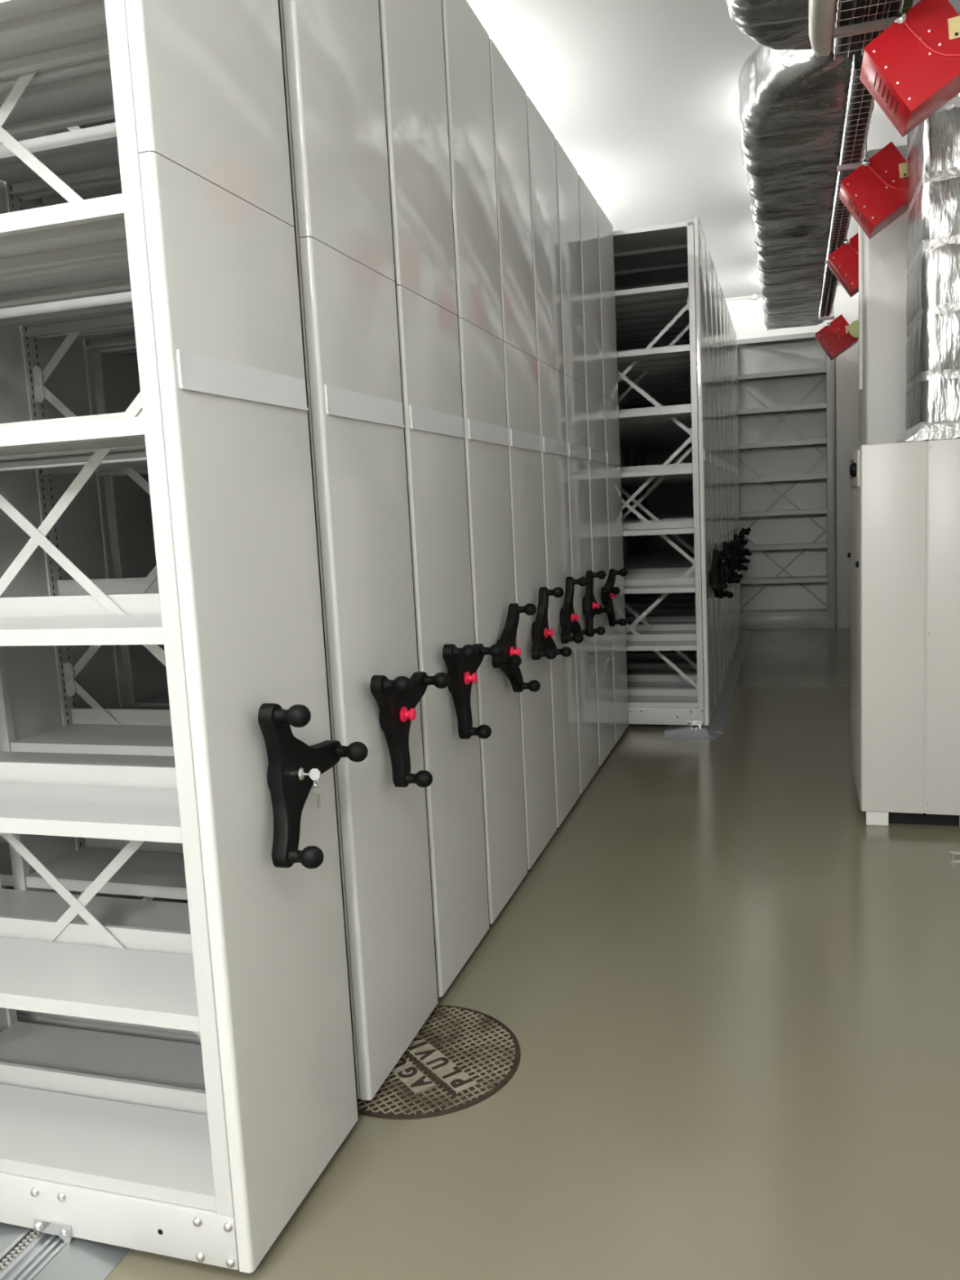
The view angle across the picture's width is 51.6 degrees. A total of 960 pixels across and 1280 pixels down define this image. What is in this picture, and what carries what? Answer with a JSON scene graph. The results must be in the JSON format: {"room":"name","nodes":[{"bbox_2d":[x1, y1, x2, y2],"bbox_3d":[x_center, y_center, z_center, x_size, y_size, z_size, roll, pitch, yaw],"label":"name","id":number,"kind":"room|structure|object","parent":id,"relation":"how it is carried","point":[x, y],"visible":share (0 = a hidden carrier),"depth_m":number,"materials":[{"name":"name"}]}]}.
{"room":"archive storage room","nodes":[
{"label":"archive storage room","id":0,"kind":"room"},
{"bbox_2d":[104,624,959,1279],"bbox_3d":[-0.619,1.204,3.777,5.750,0.100,19.450,-1,8,17],"label":"floor","id":1,"kind":"structure","parent":0,"point":[729,996],"depth_m":2.92,"materials":[{"name":"beige paint"}]},
{"bbox_2d":[0,1222,131,1279],"bbox_3d":[-0.778,1.264,2.910,0.400,0.022,9.100,-1,8,17],"label":"rail","id":2,"kind":"object","parent":1,"relation":"on","point":[25,1253],"visible":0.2,"depth_m":2.19,"materials":[{"name":"silver metal"}]},
{"bbox_2d":[0,0,368,1272],"bbox_3d":[-1.947,-0.360,2.595,3.341,3.430,0.591,-1,8,17],"label":"shelving unit","id":3,"kind":"object","parent":2,"relation":"on","point":[205,1153],"visible":1,"depth_m":2.15,"materials":[{"name":"grey metal"}]},
{"bbox_2d":[0,0,449,1100],"bbox_3d":[-1.762,-0.447,3.191,3.341,3.430,0.591,-1,8,17],"label":"shelving unit","id":4,"kind":"object","parent":2,"relation":"on","point":[54,699],"visible":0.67,"depth_m":2.81,"materials":[{"name":"grey metal"}]},
{"bbox_2d":[1,0,503,996],"bbox_3d":[-1.591,-0.542,3.746,3.341,3.404,0.587,-1,8,17],"label":"shelving unit","id":5,"kind":"object","parent":2,"relation":"on","point":[412,37],"visible":0.32,"depth_m":3.29,"materials":[{"name":"grey metal"}]},
{"bbox_2d":[441,0,540,924],"bbox_3d":[-1.419,-0.623,4.299,3.341,3.404,0.587,-1,8,17],"label":"shelving unit","id":6,"kind":"object","parent":2,"relation":"on","point":[496,614],"visible":0.17,"depth_m":3.79,"materials":[{"name":"grey metal"}]},
{"bbox_2d":[489,39,572,870],"bbox_3d":[-1.249,-0.703,4.849,3.340,3.404,0.577,-1,8,17],"label":"shelving unit","id":7,"kind":"object","parent":2,"relation":"on","point":[535,642],"visible":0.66,"depth_m":4.34,"materials":[{"name":"grey metal"}]},
{"bbox_2d":[525,95,595,827],"bbox_3d":[-1.078,-0.784,5.400,3.340,3.404,0.577,-1,8,17],"label":"shelving unit","id":8,"kind":"object","parent":2,"relation":"on","point":[562,618],"visible":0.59,"depth_m":4.89,"materials":[{"name":"grey metal"}]},
{"bbox_2d":[596,203,628,743],"bbox_3d":[-0.628,-1.026,7.078,3.208,3.404,0.577,-1,8,17],"label":"shelving unit","id":9,"kind":"object","parent":2,"relation":"on","point":[606,246],"visible":0.12,"depth_m":6.55,"materials":[{"name":"grey metal"}]},
{"bbox_2d":[357,1004,520,1119],"bbox_3d":[-0.185,1.235,2.950,0.612,0.008,0.612,-8,9,-33],"label":"manhole cover","id":10,"kind":"object","parent":1,"relation":"on","point":[459,1058],"visible":0.51,"depth_m":2.87,"materials":[{"name":"metal"}]},
{"bbox_2d":[555,138,613,794],"bbox_3d":[-0.909,-0.864,5.947,3.340,3.404,0.577,-1,8,17],"label":"shelving unit","id":11,"kind":"object","parent":1,"relation":"on","point":[585,605],"visible":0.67,"depth_m":5.44,"materials":[{"name":"grey metal"}]},
{"bbox_2d":[577,174,627,766],"bbox_3d":[-0.737,-0.946,6.504,3.340,3.404,0.577,-1,8,17],"label":"shelving unit","id":12,"kind":"object","parent":1,"relation":"on","point":[604,590],"visible":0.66,"depth_m":6.00,"materials":[{"name":"grey metal"}]},
{"bbox_2d":[664,629,750,739],"bbox_3d":[2.241,0.269,9.340,0.400,0.022,5.590,-1,8,17],"label":"rail","id":13,"kind":"object","parent":1,"relation":"on","point":[715,729],"visible":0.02,"depth_m":7.43,"materials":[{"name":"silver metal"}]},
{"bbox_2d":[613,216,730,728],"bbox_3d":[0.138,-1.099,7.438,3.340,3.430,0.591,-1,8,17],"label":"shelving unit","id":14,"kind":"object","parent":13,"relation":"on","point":[657,706],"visible":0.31,"depth_m":6.94,"materials":[{"name":"grey metal"}]},
{"bbox_2d":[613,238,734,706],"bbox_3d":[0.309,-1.194,7.992,3.340,3.404,0.577,-1,8,17],"label":"shelving unit","id":15,"kind":"object","parent":13,"relation":"on","point":[675,258],"visible":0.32,"depth_m":7.61,"materials":[{"name":"grey metal"}]},
{"bbox_2d":[614,256,737,693],"bbox_3d":[0.479,-1.274,8.540,3.340,3.404,0.577,-1,8,17],"label":"shelving unit","id":16,"kind":"object","parent":13,"relation":"on","point":[680,274],"visible":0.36,"depth_m":8.17,"materials":[{"name":"grey metal"}]},
{"bbox_2d":[616,272,741,680],"bbox_3d":[0.648,-1.355,9.089,3.340,3.404,0.577,-1,8,17],"label":"shelving unit","id":17,"kind":"object","parent":13,"relation":"on","point":[668,337],"visible":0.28,"depth_m":8.76,"materials":[{"name":"grey metal"}]},
{"bbox_2d":[617,287,743,668],"bbox_3d":[0.818,-1.435,9.638,3.340,3.404,0.577,-1,8,17],"label":"shelving unit","id":18,"kind":"object","parent":13,"relation":"on","point":[686,391],"visible":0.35,"depth_m":9.28,"materials":[{"name":"grey metal"}]},
{"bbox_2d":[618,299,746,658],"bbox_3d":[0.988,-1.515,10.187,3.340,3.404,0.577,-1,8,17],"label":"shelving unit","id":19,"kind":"object","parent":13,"relation":"on","point":[679,397],"visible":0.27,"depth_m":9.89,"materials":[{"name":"grey metal"}]},
{"bbox_2d":[622,310,748,651],"bbox_3d":[1.158,-1.596,10.735,3.340,3.404,0.577,-1,8,17],"label":"shelving unit","id":20,"kind":"object","parent":13,"relation":"on","point":[627,450],"visible":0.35,"depth_m":10.44,"materials":[{"name":"grey metal"}]},
{"bbox_2d":[631,320,750,641],"bbox_3d":[1.328,-1.676,11.284,3.340,3.404,0.577,-1,8,17],"label":"shelving unit","id":21,"kind":"object","parent":13,"relation":"on","point":[635,451],"visible":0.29,"depth_m":10.96,"materials":[{"name":"grey metal"}]},
{"bbox_2d":[639,328,751,634],"bbox_3d":[1.498,-1.757,11.833,3.340,3.404,0.577,-1,8,17],"label":"shelving unit","id":22,"kind":"object","parent":13,"relation":"on","point":[665,499],"visible":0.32,"depth_m":11.83,"materials":[{"name":"grey metal"}]},
{"bbox_2d":[737,332,835,629],"bbox_3d":[3.628,-1.862,11.896,1.170,3.440,0.310,-1,8,17],"label":"shelving","id":23,"kind":"object","parent":1,"relation":"on","point":[788,618],"visible":0.74,"depth_m":11.82,"materials":[{"name":"grey metal"}]},
{"bbox_2d":[835,349,858,627],"bbox_3d":[4.335,-1.730,11.538,0.350,3.200,0.030,-1,8,17],"label":"wall","id":24,"kind":"structure","parent":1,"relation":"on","point":[847,362],"depth_m":11.50,"materials":[{"name":"grey paint"}]},
{"bbox_2d":[847,438,959,826],"bbox_3d":[2.196,-0.062,4.986,0.662,1.809,0.842,-1,8,17],"label":"tall cabinet","id":25,"kind":"object","parent":1,"relation":"on","point":[904,555],"visible":1,"depth_m":4.62,"materials":[{"name":"grey metal"}]},
{"bbox_2d":[895,0,959,442],"bbox_3d":[2.190,-2.030,4.676,0.472,2.168,0.770,-1,8,17],"label":"duct","id":26,"kind":"object","parent":25,"relation":"on","point":[933,169],"visible":0.71,"depth_m":4.42,"materials":[{"name":"silver metal"}]},
{"bbox_2d":[950,851,959,862],"bbox_3d":[2.053,0.933,4.264,0.058,0.041,0.016,-1,8,17],"label":"clip","id":27,"kind":"object","parent":1,"relation":"on","point":[951,852],"visible":1,"depth_m":4.26,"materials":[{"name":"silver metal"}]},
{"bbox_2d":[466,0,906,297],"bbox_3d":[-0.826,-2.836,3.249,5.750,0.100,19.450,-1,8,17],"label":"ceiling","id":28,"kind":"structure","parent":0,"point":[642,97],"depth_m":5.98,"materials":[{"name":"white paint"}]},
{"bbox_2d":[725,0,891,329],"bbox_3d":[2.160,-3.118,6.680,0.706,0.532,9.569,-1,8,17],"label":"duct","id":29,"kind":"object","parent":28,"relation":"hanging from","point":[793,99],"visible":0.68,"depth_m":5.35,"materials":[{"name":"metal"}]},
{"bbox_2d":[808,0,835,56],"bbox_3d":[1.152,-2.269,3.312,0.091,0.110,1.370,-1,8,17],"label":"duct","id":30,"kind":"object","parent":29,"relation":"attached to","point":[821,12],"visible":1,"depth_m":3.66,"materials":[{"name":"grey"}]},
{"bbox_2d":[817,54,874,320],"bbox_3d":[2.554,-3.124,7.068,0.161,0.661,6.263,-1,8,18],"label":"cable tray","id":31,"kind":"object","parent":28,"relation":"hanging from","point":[855,166],"visible":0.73,"depth_m":5.34,"materials":[{"name":"silver metal"}]},
{"bbox_2d":[820,62,863,316],"bbox_3d":[2.540,-2.858,7.119,0.046,0.043,6.150,-1,8,18],"label":"cable","id":32,"kind":"object","parent":31,"relation":"in","point":[856,80],"visible":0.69,"depth_m":5.19,"materials":[{"name":"black plastic"}]},
{"bbox_2d":[825,84,872,315],"bbox_3d":[2.585,-2.859,7.105,0.046,0.043,6.150,-1,8,18],"label":"cable","id":33,"kind":"object","parent":31,"relation":"in","point":[868,97],"visible":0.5,"depth_m":5.18,"materials":[{"name":"black plastic"}]},
{"bbox_2d":[832,0,920,59],"bbox_3d":[1.300,-2.549,3.102,0.320,0.646,1.943,-1,8,17],"label":"cable tray","id":34,"kind":"object","parent":28,"relation":"hanging from","point":[883,24],"visible":0.56,"depth_m":3.77,"materials":[{"name":"silver metal"}]},
{"bbox_2d":[836,0,853,55],"bbox_3d":[1.210,-2.289,3.185,0.042,0.038,1.870,-1,8,17],"label":"cable","id":35,"kind":"object","parent":34,"relation":"in","point":[847,5],"visible":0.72,"depth_m":3.79,"materials":[{"name":"black plastic"}]},
{"bbox_2d":[848,0,865,53],"bbox_3d":[1.252,-2.289,3.172,0.042,0.038,1.870,-1,8,17],"label":"cable","id":36,"kind":"object","parent":34,"relation":"in","point":[860,3],"visible":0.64,"depth_m":3.78,"materials":[{"name":"black plastic"}]},
{"bbox_2d":[859,0,878,51],"bbox_3d":[1.294,-2.290,3.159,0.042,0.038,1.870,-1,8,17],"label":"cable","id":37,"kind":"object","parent":34,"relation":"in","point":[873,8],"visible":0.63,"depth_m":3.77,"materials":[{"name":"black plastic"}]},
{"bbox_2d":[871,0,890,40],"bbox_3d":[1.336,-2.290,3.146,0.042,0.038,1.870,-1,8,17],"label":"cable","id":38,"kind":"object","parent":34,"relation":"in","point":[881,7],"visible":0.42,"depth_m":3.74,"materials":[{"name":"black plastic"}]},
{"bbox_2d":[884,0,902,30],"bbox_3d":[1.378,-2.291,3.133,0.042,0.038,1.870,-1,8,17],"label":"cable","id":39,"kind":"object","parent":34,"relation":"in","point":[895,5],"visible":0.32,"depth_m":3.71,"materials":[{"name":"black plastic"}]},
{"bbox_2d":[901,0,913,13],"bbox_3d":[1.400,-2.279,3.065,0.034,0.030,1.750,-1,8,17],"label":"cable","id":40,"kind":"object","parent":34,"relation":"in","point":[907,3],"visible":0.39,"depth_m":3.69,"materials":[{"name":"green plastic"}]},
{"bbox_2d":[724,285,858,624],"bbox_3d":[2.096,-2.151,12.619,5.750,3.980,0.200,-1,8,17],"label":"wall","id":41,"kind":"structure","parent":0,"point":[747,314],"depth_m":12.01,"materials":[{"name":"white paint"}]},
{"bbox_2d":[724,293,761,300],"bbox_3d":[2.399,-4.076,12.092,2.080,0.050,0.075,-1,8,17],"label":"conduit pipe","id":42,"kind":"object","parent":41,"relation":"attached to","point":[753,296],"visible":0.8,"depth_m":11.83,"materials":[{"name":"white plastic"}]},
{"bbox_2d":[858,144,907,447],"bbox_3d":[2.607,-1.077,6.064,0.503,3.500,0.700,-1,8,17],"label":"wall column","id":43,"kind":"structure","parent":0,"point":[882,398],"depth_m":5.69,"materials":[{"name":"white paint"}]},
{"bbox_2d":[858,225,863,390],"bbox_3d":[2.252,-2.123,5.862,0.023,1.260,0.024,-1,8,17],"label":"conduit pipe","id":44,"kind":"object","parent":43,"relation":"attached to","point":[860,230],"visible":0.66,"depth_m":5.88,"materials":[{"name":"white plastic"}]},
{"bbox_3d":[1.898,-0.830,2.594,0.200,3.980,19.250,-1,8,17],"label":"wall","id":45,"kind":"structure","parent":0,"visible":0},
{"bbox_2d":[814,314,858,360],"bbox_3d":[3.652,-2.987,9.771,0.668,0.403,0.306,-1,8,17],"label":"box","id":46,"kind":"object","parent":45,"relation":"attached to","point":[837,336],"visible":0.95,"depth_m":9.69,"materials":[{"name":"red metal"}]},
{"bbox_2d":[826,232,858,297],"bbox_3d":[2.713,-2.578,6.739,0.668,0.403,0.306,-1,8,17],"label":"box","id":47,"kind":"object","parent":45,"relation":"attached to","point":[843,262],"visible":0.56,"depth_m":6.69,"materials":[{"name":"red metal"}]},
{"bbox_2d":[839,141,907,239],"bbox_3d":[2.221,-2.345,5.149,0.668,0.403,0.306,-1,8,17],"label":"box","id":48,"kind":"object","parent":45,"relation":"attached to","point":[875,193],"visible":0.93,"depth_m":5.08,"materials":[{"name":"red metal"}]},
{"bbox_2d":[859,0,959,137],"bbox_3d":[1.747,-2.121,3.617,0.668,0.403,0.306,-1,8,17],"label":"box","id":49,"kind":"object","parent":45,"relation":"attached to","point":[911,69],"visible":1,"depth_m":3.55,"materials":[{"name":"red metal"}]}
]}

